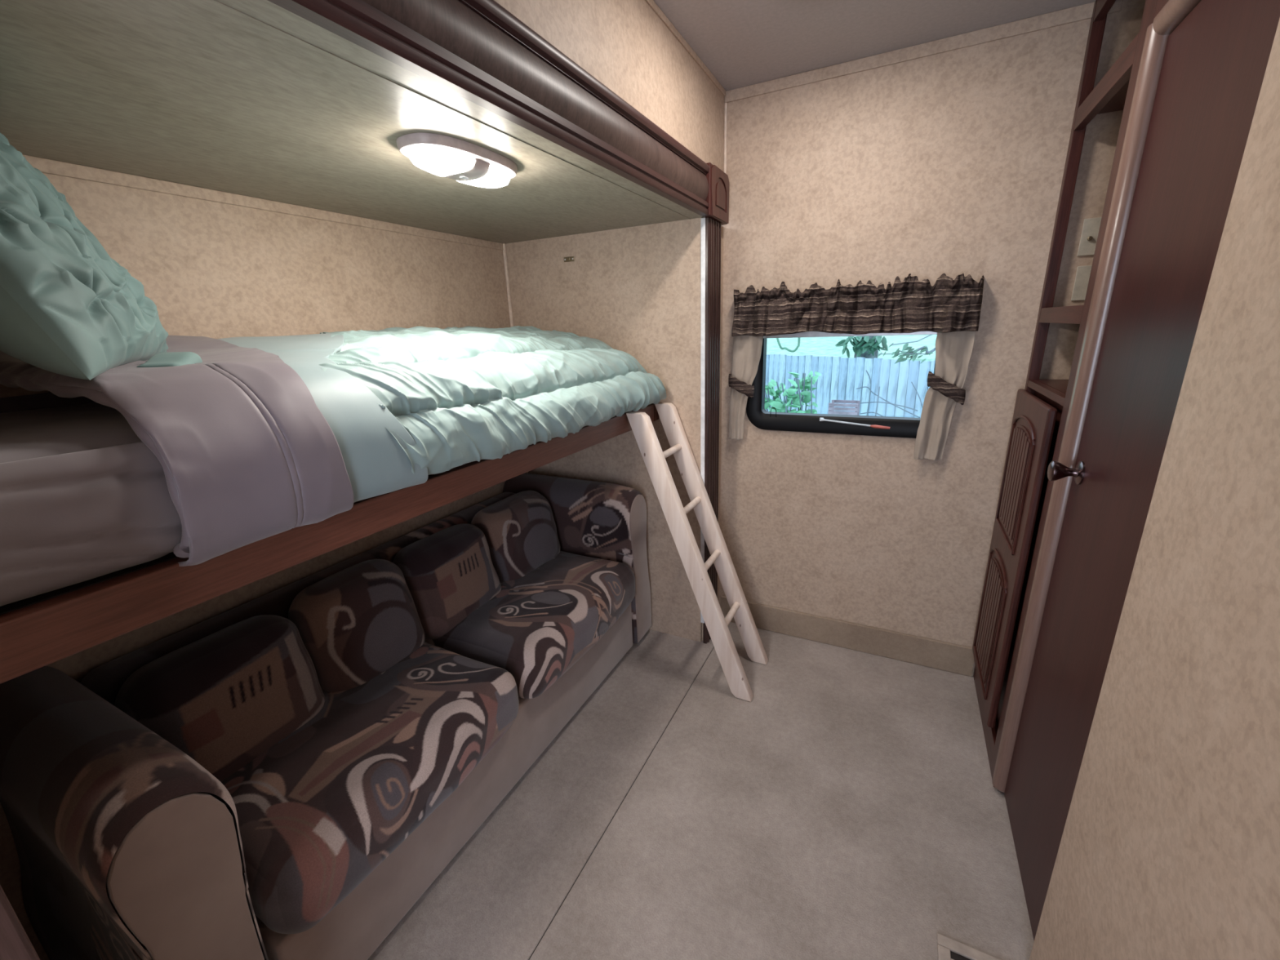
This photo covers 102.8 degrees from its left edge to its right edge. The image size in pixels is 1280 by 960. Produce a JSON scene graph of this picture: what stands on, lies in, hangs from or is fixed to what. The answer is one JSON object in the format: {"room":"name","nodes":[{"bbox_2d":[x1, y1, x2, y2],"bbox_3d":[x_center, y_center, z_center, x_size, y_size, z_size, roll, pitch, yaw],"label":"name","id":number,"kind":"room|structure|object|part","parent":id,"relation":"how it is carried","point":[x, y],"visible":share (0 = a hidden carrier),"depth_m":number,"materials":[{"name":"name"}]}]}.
{"room":"camper bunk room","nodes":[
{"label":"camper bunk room","id":0,"kind":"room"},
{"bbox_2d":[0,884,39,959],"bbox_3d":[-0.585,0.394,0.431,0.064,1.668,0.070,6,18,26],"label":"trim","id":1,"kind":"structure","parent":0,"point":[15,943],"depth_m":0.44,"materials":[{"name":"brown wood"}]},
{"bbox_2d":[0,173,510,959],"bbox_3d":[-0.951,0.058,1.604,0.030,1.669,1.782,6,18,26],"label":"wall","id":2,"kind":"structure","parent":0,"point":[209,268],"depth_m":1.35,"materials":[{"name":"paint"}]},
{"bbox_2d":[22,154,503,250],"bbox_3d":[-0.963,-0.727,1.362,0.006,0.026,1.781,6,18,26],"label":"trim","id":3,"kind":"structure","parent":2,"relation":"attached to","point":[44,165],"depth_m":1.25,"materials":[{"name":"paper"}]},
{"bbox_2d":[0,403,658,684],"bbox_3d":[-0.632,-0.053,1.402,0.694,0.094,1.780,6,18,26],"label":"bunk bed frame","id":4,"kind":"structure","parent":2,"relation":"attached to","point":[37,632],"depth_m":0.71,"materials":[{"name":"brown wood"}]},
{"bbox_2d":[0,402,182,606],"bbox_3d":[-0.633,-0.175,1.330,0.703,0.178,1.700,6,18,26],"label":"mattress","id":5,"kind":"object","parent":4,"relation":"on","point":[83,498],"visible":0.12,"depth_m":0.60,"materials":[{"name":"grey fabric"}]},
{"bbox_2d":[0,335,354,566],"bbox_3d":[-0.835,-0.110,0.937,0.775,0.310,0.413,6,18,26],"label":"sheet","id":6,"kind":"object","parent":5,"relation":"on","point":[246,454],"visible":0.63,"depth_m":0.72,"materials":[{"name":"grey fabric"}]},
{"bbox_2d":[0,132,202,380],"bbox_3d":[-0.877,-0.341,0.753,0.299,0.393,0.570,-13,20,-32],"label":"pillow","id":7,"kind":"object","parent":6,"relation":"on","point":[68,308],"visible":0.98,"depth_m":0.63,"materials":[{"name":"teal fabric"}]},
{"bbox_2d":[217,325,666,502],"bbox_3d":[-0.522,-0.299,1.511,0.787,0.313,1.356,6,18,26],"label":"comforter","id":8,"kind":"object","parent":5,"relation":"on","point":[402,406],"visible":0.91,"depth_m":1.13,"materials":[{"name":"teal fabric"}]},
{"bbox_2d":[502,243,528,473],"bbox_3d":[-0.539,-0.274,2.320,0.011,1.469,0.011,6,18,26],"label":"trim","id":9,"kind":"structure","parent":2,"relation":"attached to","point":[504,244],"depth_m":2.15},
{"bbox_2d":[0,0,705,244],"bbox_3d":[-0.592,-0.710,1.162,0.907,0.030,1.823,6,18,26],"label":"ceiling","id":10,"kind":"structure","parent":0,"point":[206,94],"depth_m":0.85,"materials":[{"name":"paint paneling"}]},
{"bbox_2d":[395,133,517,187],"bbox_3d":[-0.368,-0.650,1.061,0.140,0.041,0.280,6,18,26],"label":"ceiling light","id":11,"kind":"object","parent":10,"relation":"attached to","point":[460,161],"visible":1,"depth_m":1.00,"materials":[{"name":"white plastic"}]},
{"bbox_2d":[459,175,469,179],"bbox_3d":[-0.367,-0.634,1.066,0.012,0.006,0.016,6,18,26],"label":"switch","id":12,"kind":"object","parent":11,"relation":"attached to","point":[461,177],"depth_m":1.06,"materials":[{"name":"white plastic"}]},
{"bbox_2d":[121,622,1034,959],"bbox_3d":[-0.091,1.100,1.029,2.278,0.062,3.082,6,18,26],"label":"floor","id":13,"kind":"structure","parent":0,"point":[851,809],"depth_m":1.39,"materials":[{"name":"tile"}]},
{"bbox_2d":[0,472,651,959],"bbox_3d":[-0.598,0.545,1.598,0.669,0.711,1.717,6,18,26],"label":"sofa","id":14,"kind":"object","parent":13,"relation":"on","point":[284,773],"visible":1,"depth_m":1.11,"materials":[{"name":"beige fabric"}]},
{"bbox_3d":[-0.962,0.735,0.951,0.623,0.683,0.184,6,18,26],"label":"arm","id":15,"kind":"part","parent":14,"relation":"part of"},
{"bbox_3d":[-0.687,0.781,0.819,0.016,0.648,0.160,6,18,26],"label":"arm panel","id":16,"kind":"part","parent":14,"relation":"part of","materials":[{"name":"beige fabric"}]},
{"bbox_2d":[115,614,324,782],"bbox_3d":[-0.937,0.513,1.174,0.231,0.330,0.337,6,18,26],"label":"pillow","id":17,"kind":"object","parent":14,"relation":"on","point":[228,694],"depth_m":1.11,"materials":[{"name":"brown fabric"}]},
{"bbox_3d":[-0.845,0.414,1.690,0.120,0.390,1.380,6,18,26],"label":"backrest","id":18,"kind":"part","parent":14,"relation":"part of","materials":[{"name":"brown fabric"}]},
{"bbox_2d":[288,559,425,692],"bbox_3d":[-0.792,0.413,1.452,0.230,0.328,0.307,6,18,26],"label":"pillow","id":19,"kind":"object","parent":14,"relation":"on","point":[358,622],"depth_m":1.36,"materials":[{"name":"brown fabric"}]},
{"bbox_2d":[221,642,519,933],"bbox_3d":[-0.671,0.658,1.264,0.484,0.190,0.669,6,18,26],"label":"seat cushion","id":20,"kind":"object","parent":14,"relation":"on","point":[320,805],"depth_m":1.10,"materials":[{"name":"fabric"}]},
{"bbox_2d":[392,523,501,639],"bbox_3d":[-0.644,0.337,1.731,0.236,0.332,0.331,6,18,26],"label":"pillow","id":21,"kind":"object","parent":14,"relation":"on","point":[451,572],"depth_m":1.64,"materials":[{"name":"brown fabric"}]},
{"bbox_2d":[470,490,559,582],"bbox_3d":[-0.485,0.230,2.030,0.237,0.332,0.367,6,18,26],"label":"pillow","id":22,"kind":"object","parent":14,"relation":"on","point":[521,529],"depth_m":1.93,"materials":[{"name":"brown fabric"}]},
{"bbox_2d":[424,551,635,698],"bbox_3d":[-0.357,0.470,1.860,0.484,0.189,0.704,6,18,26],"label":"seat cushion","id":23,"kind":"object","parent":14,"relation":"on","point":[541,620],"depth_m":1.68,"materials":[{"name":"fabric"}]},
{"bbox_3d":[-0.275,0.323,2.258,0.623,0.683,0.183,6,18,26],"label":"arm","id":24,"kind":"part","parent":14,"relation":"part of"},
{"bbox_3d":[0.001,0.368,2.128,0.016,0.648,0.160,6,18,26],"label":"arm panel","id":25,"kind":"part","parent":14,"relation":"part of","materials":[{"name":"beige fabric"}]},
{"bbox_2d":[528,647,714,959],"bbox_3d":[-0.263,1.088,1.087,0.003,0.052,3.032,6,18,26],"label":"trim","id":26,"kind":"structure","parent":13,"relation":"attached to","point":[713,647],"depth_m":1.41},
{"bbox_2d":[626,402,768,702],"bbox_3d":[0.236,0.251,1.921,0.469,1.034,0.270,6,18,26],"label":"ladder","id":27,"kind":"object","parent":13,"relation":"on","point":[654,458],"visible":0.98,"depth_m":1.85,"materials":[{"name":"beige wood"}]},
{"bbox_3d":[0.288,0.220,2.021,0.469,1.034,0.038,6,18,26],"label":"rail","id":28,"kind":"part","parent":27,"relation":"part of","materials":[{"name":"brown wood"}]},
{"bbox_2d":[937,933,1000,959],"bbox_3d":[0.659,1.054,0.979,0.144,0.007,0.292,6,18,26],"label":"floor vent","id":29,"kind":"object","parent":13,"relation":"in","point":[948,948],"visible":1,"depth_m":1.10,"materials":[{"name":"paint"}]},
{"bbox_2d":[972,0,1156,787],"bbox_3d":[1.250,-0.169,1.353,0.354,2.099,0.543,6,18,26],"label":"tall cabinet","id":30,"kind":"object","parent":13,"relation":"on","point":[1041,410],"visible":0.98,"depth_m":1.43,"materials":[{"name":"brown wood"}]},
{"bbox_3d":[1.169,0.776,1.721,0.021,0.085,0.439,6,18,26],"label":"rail","id":31,"kind":"part","parent":30,"relation":"part of","materials":[{"name":"brown wood"}]},
{"bbox_3d":[1.144,0.449,1.672,0.003,0.370,0.256,6,18,26],"label":"raised panel","id":32,"kind":"part","parent":30,"relation":"part of","materials":[{"name":"brown wood"}]},
{"bbox_3d":[1.145,0.447,1.671,0.009,0.423,0.309,6,18,26],"label":"panel moulding","id":33,"kind":"part","parent":30,"relation":"part of","materials":[{"name":"brown wood"}]},
{"bbox_3d":[1.142,0.230,1.592,0.019,0.970,0.430,6,18,26],"label":"door","id":34,"kind":"part","parent":30,"relation":"part of","materials":[{"name":"brown wood"}]},
{"bbox_3d":[1.128,-0.001,1.538,0.003,0.320,0.256,6,18,26],"label":"raised panel","id":35,"kind":"part","parent":30,"relation":"part of","materials":[{"name":"brown wood"}]},
{"bbox_3d":[1.129,-0.004,1.537,0.009,0.373,0.309,6,18,26],"label":"panel moulding","id":36,"kind":"part","parent":30,"relation":"part of","materials":[{"name":"brown wood"}]},
{"bbox_3d":[1.163,0.251,1.558,0.006,1.013,0.439,6,18,26],"label":"panel","id":37,"kind":"part","parent":30,"relation":"part of","materials":[{"name":"brown wood"}]},
{"bbox_3d":[1.133,-0.245,1.417,0.021,0.020,0.439,6,18,26],"label":"rail","id":38,"kind":"part","parent":30,"relation":"part of","materials":[{"name":"brown wood"}]},
{"bbox_2d":[1036,378,1068,394],"bbox_3d":[1.286,-0.237,1.356,0.306,0.012,0.468,6,18,26],"label":"shelf","id":39,"kind":"object","parent":30,"relation":"attached to","point":[1060,386],"depth_m":1.48,"materials":[{"name":"brown wood"}]},
{"bbox_3d":[1.127,-0.440,1.359,0.021,0.042,0.439,6,18,26],"label":"rail","id":40,"kind":"part","parent":30,"relation":"part of","materials":[{"name":"brown wood"}]},
{"bbox_2d":[991,22,1169,792],"bbox_3d":[1.008,0.015,1.202,0.050,1.808,0.030,6,18,26],"label":"trim","id":41,"kind":"structure","parent":30,"relation":"attached to","point":[1155,44],"depth_m":1.12,"materials":[{"name":"brown wood"}]},
{"bbox_3d":[1.101,-1.169,1.143,0.021,0.054,0.439,6,18,26],"label":"rail","id":42,"kind":"part","parent":30,"relation":"part of","materials":[{"name":"brown wood"}]},
{"bbox_3d":[1.109,-0.931,1.214,0.021,0.053,0.439,6,18,26],"label":"rail","id":43,"kind":"part","parent":30,"relation":"part of","materials":[{"name":"brown wood"}]},
{"bbox_2d":[1097,79,1129,114],"bbox_3d":[1.262,-0.936,1.149,0.306,0.012,0.468,6,18,26],"label":"shelf","id":44,"kind":"object","parent":30,"relation":"attached to","point":[1117,103],"depth_m":1.33,"materials":[{"name":"brown wood"}]},
{"bbox_2d":[505,217,702,642],"bbox_3d":[-0.162,-0.141,2.179,0.897,1.669,0.012,6,18,26],"label":"wall","id":45,"kind":"structure","parent":0,"point":[635,291],"depth_m":2.00,"materials":[{"name":"paint"}]},
{"bbox_2d":[564,256,574,262],"bbox_3d":[-0.280,-0.865,2.000,0.048,0.018,0.009,6,18,26],"label":"clip","id":46,"kind":"object","parent":45,"relation":"attached to","point":[569,259],"visible":1,"depth_m":2.00,"materials":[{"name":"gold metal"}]},
{"bbox_2d":[700,217,705,622],"bbox_3d":[0.243,-0.142,1.962,0.017,1.567,0.014,6,18,26],"label":"trim","id":47,"kind":"structure","parent":45,"relation":"attached to","point":[702,220],"depth_m":1.86,"materials":[{"name":"white plastic"}]},
{"bbox_2d":[494,0,724,640],"bbox_3d":[-0.367,0.047,0.813,0.050,2.100,3.032,6,18,26],"label":"wall","id":48,"kind":"structure","parent":0,"point":[624,45],"depth_m":1.27,"materials":[{"name":"paint"}]},
{"bbox_2d":[210,0,690,219],"bbox_3d":[-0.225,-0.657,0.996,0.004,0.001,1.780,6,18,26],"label":"trim","id":49,"kind":"structure","parent":48,"relation":"attached to","point":[214,1],"depth_m":0.74,"materials":[{"name":"wood"}]},
{"bbox_2d":[267,0,709,216],"bbox_3d":[-0.407,-0.581,0.499,0.028,0.150,2.779,6,18,26],"label":"trim","id":50,"kind":"structure","parent":48,"relation":"attached to","point":[478,51],"depth_m":0.86,"materials":[{"name":"brown wood"}]},
{"bbox_2d":[645,0,725,96],"bbox_3d":[-0.379,-0.947,0.501,0.006,0.016,3.024,6,18,26],"label":"trim","id":51,"kind":"structure","parent":48,"relation":"attached to","point":[652,4],"depth_m":1.46,"materials":[{"name":"paper"}]},
{"bbox_2d":[702,217,721,644],"bbox_3d":[0.286,-0.110,2.026,0.022,1.666,0.140,6,18,26],"label":"trim","id":52,"kind":"structure","parent":48,"relation":"attached to","point":[713,228],"depth_m":1.92,"materials":[{"name":"brown wood"}]},
{"bbox_2d":[702,162,729,225],"bbox_3d":[0.263,-0.983,1.766,0.035,0.156,0.195,6,18,26],"label":"trim","id":53,"kind":"structure","parent":48,"relation":"attached to","point":[717,197],"depth_m":1.74,"materials":[{"name":"brown wood"}]},
{"bbox_3d":[0.278,-0.984,1.762,0.004,0.078,0.096,6,18,26],"label":"arched panel","id":54,"kind":"part","parent":53,"relation":"part of","materials":[{"name":"brown wood"}]},
{"bbox_2d":[724,102,727,173],"bbox_3d":[0.307,-1.210,1.835,0.009,0.251,0.009,6,18,26],"label":"trim","id":55,"kind":"structure","parent":48,"relation":"attached to","point":[726,103],"depth_m":1.82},
{"bbox_2d":[653,0,1095,91],"bbox_3d":[0.221,-0.921,0.228,1.420,0.050,3.082,6,18,26],"label":"ceiling","id":56,"kind":"structure","parent":0,"point":[742,43],"depth_m":1.42,"materials":[{"name":"paint"}]},
{"bbox_2d":[719,0,1145,675],"bbox_3d":[0.566,-0.331,2.011,2.248,2.120,0.050,6,18,26],"label":"wall","id":57,"kind":"structure","parent":0,"point":[952,163],"depth_m":1.73,"materials":[{"name":"paint"}]},
{"bbox_2d":[746,331,937,438],"bbox_3d":[0.741,-0.391,1.878,0.700,0.446,0.077,6,18,26],"label":"window","id":58,"kind":"structure","parent":57,"relation":"in","point":[867,425],"depth_m":1.92,"materials":[{"name":"black plastic"}]},
{"bbox_2d":[720,595,974,676],"bbox_3d":[0.819,0.641,2.148,0.996,0.122,0.012,6,18,26],"label":"baseboard","id":59,"kind":"structure","parent":57,"relation":"attached to","point":[931,653],"depth_m":2.09,"materials":[{"name":"wood"}]},
{"bbox_2d":[731,273,984,336],"bbox_3d":[0.705,-0.597,1.758,0.812,0.188,0.115,6,18,26],"label":"window valance","id":60,"kind":"object","parent":57,"relation":"attached to","point":[911,305],"visible":1,"depth_m":1.72,"materials":[{"name":"fabric"}]},
{"bbox_2d":[728,335,763,439],"bbox_3d":[0.414,-0.371,2.014,0.133,0.434,0.042,6,18,26],"label":"panel","id":61,"kind":"object","parent":60,"relation":"hanging from","point":[747,349],"visible":0.94,"depth_m":2.00,"materials":[{"name":"beige fabric"}]},
{"bbox_2d":[913,331,975,460],"bbox_3d":[1.022,-0.290,1.719,0.132,0.462,0.042,6,18,26],"label":"curtain","id":62,"kind":"object","parent":60,"relation":"hanging from","point":[953,350],"visible":0.98,"depth_m":1.71,"materials":[{"name":"beige fabric"}]},
{"bbox_2d":[724,0,1123,102],"bbox_3d":[0.777,-1.294,1.563,1.070,0.034,0.007,6,18,26],"label":"trim","id":63,"kind":"structure","parent":57,"relation":"attached to","point":[1085,11],"depth_m":1.52,"materials":[{"name":"paper"}]},
{"bbox_2d":[1071,265,1092,301],"bbox_3d":[1.324,-0.579,1.500,0.075,0.096,0.007,6,18,26],"label":"wall plate","id":64,"kind":"object","parent":57,"relation":"attached to","point":[1082,274],"visible":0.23,"depth_m":1.51,"materials":[{"name":"beige plastic"}]},
{"bbox_2d":[1076,217,1102,256],"bbox_3d":[1.312,-0.699,1.462,0.075,0.099,0.018,6,18,26],"label":"wall plate","id":65,"kind":"object","parent":57,"relation":"attached to","point":[1091,227],"visible":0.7,"depth_m":1.47,"materials":[{"name":"beige plastic"}]},
{"bbox_2d":[1029,17,1279,959],"bbox_3d":[0.349,0.291,-0.092,0.050,2.100,2.000,6,18,26],"label":"wall","id":66,"kind":"structure","parent":0,"point":[1169,849],"depth_m":0.62,"materials":[{"name":"paint"}]},
{"bbox_2d":[1004,0,1279,940],"bbox_3d":[0.882,0.095,1.008,0.074,1.779,0.452,6,18,26],"label":"door","id":67,"kind":"structure","parent":66,"relation":"in","point":[1215,63],"depth_m":0.92,"materials":[{"name":"brown wood"}]},
{"bbox_3d":[0.951,-0.018,1.143,0.056,0.052,0.052,6,18,26],"label":"knob","id":68,"kind":"part","parent":67,"relation":"part of","materials":[{"name":"grey metal"}]},
{"bbox_2d":[1152,0,1168,22],"bbox_3d":[0.878,-0.920,0.707,0.055,0.270,0.486,6,18,26],"label":"trim","id":69,"kind":"structure","parent":66,"relation":"attached to","point":[1160,4],"depth_m":0.94,"materials":[{"name":"brown wood"}]},
{"bbox_2d":[1152,0,1201,35],"bbox_3d":[0.865,-0.770,0.732,0.051,0.030,0.478,6,18,26],"label":"trim","id":70,"kind":"structure","parent":66,"relation":"attached to","point":[1174,12],"depth_m":0.89,"materials":[{"name":"brown wood"}]},
{"label":"outside","id":71,"kind":"structure","parent":0,"visible":0},
{"bbox_3d":[14.081,-6.166,27.308,28.000,0.050,57.500,6,18,26],"label":"ground","id":72,"kind":"structure","parent":71,"visible":0},
{"bbox_2d":[776,337,799,352],"bbox_3d":[2.182,-1.621,8.077,0.620,2.989,0.032,6,18,26],"label":"vine","id":73,"kind":"object","parent":72,"relation":"on","point":[777,339],"visible":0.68,"depth_m":7.88,"materials":[{"name":"green plant"}]},
{"bbox_2d":[764,370,821,413],"bbox_3d":[1.340,-0.016,4.668,0.785,1.916,0.584,6,18,26],"label":"leafy shrub","id":74,"kind":"object","parent":72,"relation":"on","point":[798,400],"visible":0.25,"depth_m":4.42,"materials":[{"name":"green plant"}]},
{"bbox_3d":[1.378,-0.015,4.834,0.243,1.813,0.054,6,18,24],"label":"stem","id":75,"kind":"part","parent":74,"relation":"part of","materials":[{"name":"green plant"}]},
{"bbox_3d":[1.351,0.027,4.668,0.141,1.829,0.290,6,18,26],"label":"stem","id":76,"kind":"part","parent":74,"relation":"part of","materials":[{"name":"green plant"}]},
{"bbox_3d":[1.331,0.066,4.654,0.082,1.765,0.342,11,21,38],"label":"stem","id":77,"kind":"part","parent":74,"relation":"part of","materials":[{"name":"green plant"}]},
{"bbox_3d":[1.387,0.001,4.677,0.065,1.873,0.261,10,20,35],"label":"stem","id":78,"kind":"part","parent":74,"relation":"part of","materials":[{"name":"green plant"}]},
{"bbox_3d":[1.447,0.021,4.612,0.080,1.866,0.235,10,20,34],"label":"stem","id":79,"kind":"part","parent":74,"relation":"part of","materials":[{"name":"green plant"}]},
{"bbox_3d":[1.474,-0.031,4.732,0.051,1.896,0.114,1,17,11],"label":"stem","id":80,"kind":"part","parent":74,"relation":"part of","materials":[{"name":"green plant"}]},
{"bbox_3d":[1.470,-0.021,4.697,0.022,1.897,0.114,10,21,36],"label":"stem","id":81,"kind":"part","parent":74,"relation":"part of","materials":[{"name":"green plant"}]},
{"bbox_3d":[1.497,0.010,4.634,0.063,1.872,0.208,-1,17,3],"label":"stem","id":82,"kind":"part","parent":74,"relation":"part of","materials":[{"name":"green plant"}]},
{"bbox_2d":[827,400,860,415],"bbox_3d":[2.473,-0.270,6.309,0.324,1.388,0.320,6,18,26],"label":"crate","id":83,"kind":"object","parent":72,"relation":"on","point":[832,410],"visible":0.12,"depth_m":6.02,"materials":[{"name":"grey wood"}]},
{"bbox_3d":[2.661,-0.290,6.355,0.030,1.388,0.030,6,18,26],"label":"corner post","id":84,"kind":"part","parent":83,"relation":"part of","materials":[{"name":"wood"}]},
{"bbox_2d":[764,354,935,417],"bbox_3d":[2.963,-0.998,7.959,0.066,1.827,9.656,-10,18,-26],"label":"fence","id":85,"kind":"object","parent":72,"relation":"on","point":[840,378],"visible":0.16,"depth_m":7.34,"materials":[{"name":"wood"}]},
{"bbox_2d":[835,335,888,358],"bbox_3d":[3.989,-2.585,8.988,0.909,4.208,0.756,-14,20,-35],"label":"tree","id":86,"kind":"object","parent":72,"relation":"on","point":[867,347],"visible":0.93,"depth_m":8.92,"materials":[{"name":"green plant"}]},
{"bbox_2d":[856,369,922,417],"bbox_3d":[3.197,-0.546,6.592,0.851,1.708,0.020,6,18,26],"label":"vine","id":87,"kind":"object","parent":72,"relation":"on","point":[868,402],"visible":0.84,"depth_m":6.50,"materials":[{"name":"brown plant"}]},
{"bbox_3d":[2.919,-1.109,6.561,0.084,0.593,0.014,6,18,26],"label":"stem","id":88,"kind":"part","parent":87,"relation":"part of","materials":[{"name":"brown plant"}]},
{"bbox_3d":[3.010,-0.842,6.598,0.302,0.074,0.014,6,18,26],"label":"stem","id":89,"kind":"part","parent":87,"relation":"part of","materials":[{"name":"plant"}]},
{"bbox_3d":[3.038,-0.980,6.539,0.027,0.430,0.014,6,18,26],"label":"stem","id":90,"kind":"part","parent":87,"relation":"part of","materials":[{"name":"plant"}]},
{"bbox_3d":[3.145,-0.990,6.480,0.767,0.380,0.014,6,18,26],"label":"stem","id":91,"kind":"part","parent":87,"relation":"part of","materials":[{"name":"plant"}]},
{"bbox_3d":[3.147,-0.940,6.495,0.695,0.106,0.014,6,18,26],"label":"stem","id":92,"kind":"part","parent":87,"relation":"part of","materials":[{"name":"plant"}]},
{"bbox_3d":[3.453,-0.964,6.326,0.222,0.499,0.014,6,18,26],"label":"stem","id":93,"kind":"part","parent":87,"relation":"part of","materials":[{"name":"plant"}]},
{"bbox_2d":[877,334,935,364],"bbox_3d":[2.699,-0.600,4.474,1.214,3.051,0.194,6,18,26],"label":"tree","id":94,"kind":"object","parent":72,"relation":"on","point":[905,347],"visible":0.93,"depth_m":4.46,"materials":[{"name":"green plant"}]},
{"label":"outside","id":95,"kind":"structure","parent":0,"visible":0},
{"bbox_2d":[766,334,937,371],"bbox_3d":[6.801,-10.229,34.368,60.000,4.200,49.800,6,18,26],"label":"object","id":96,"kind":"object","parent":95,"point":[815,346],"depth_m":11.35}
]}

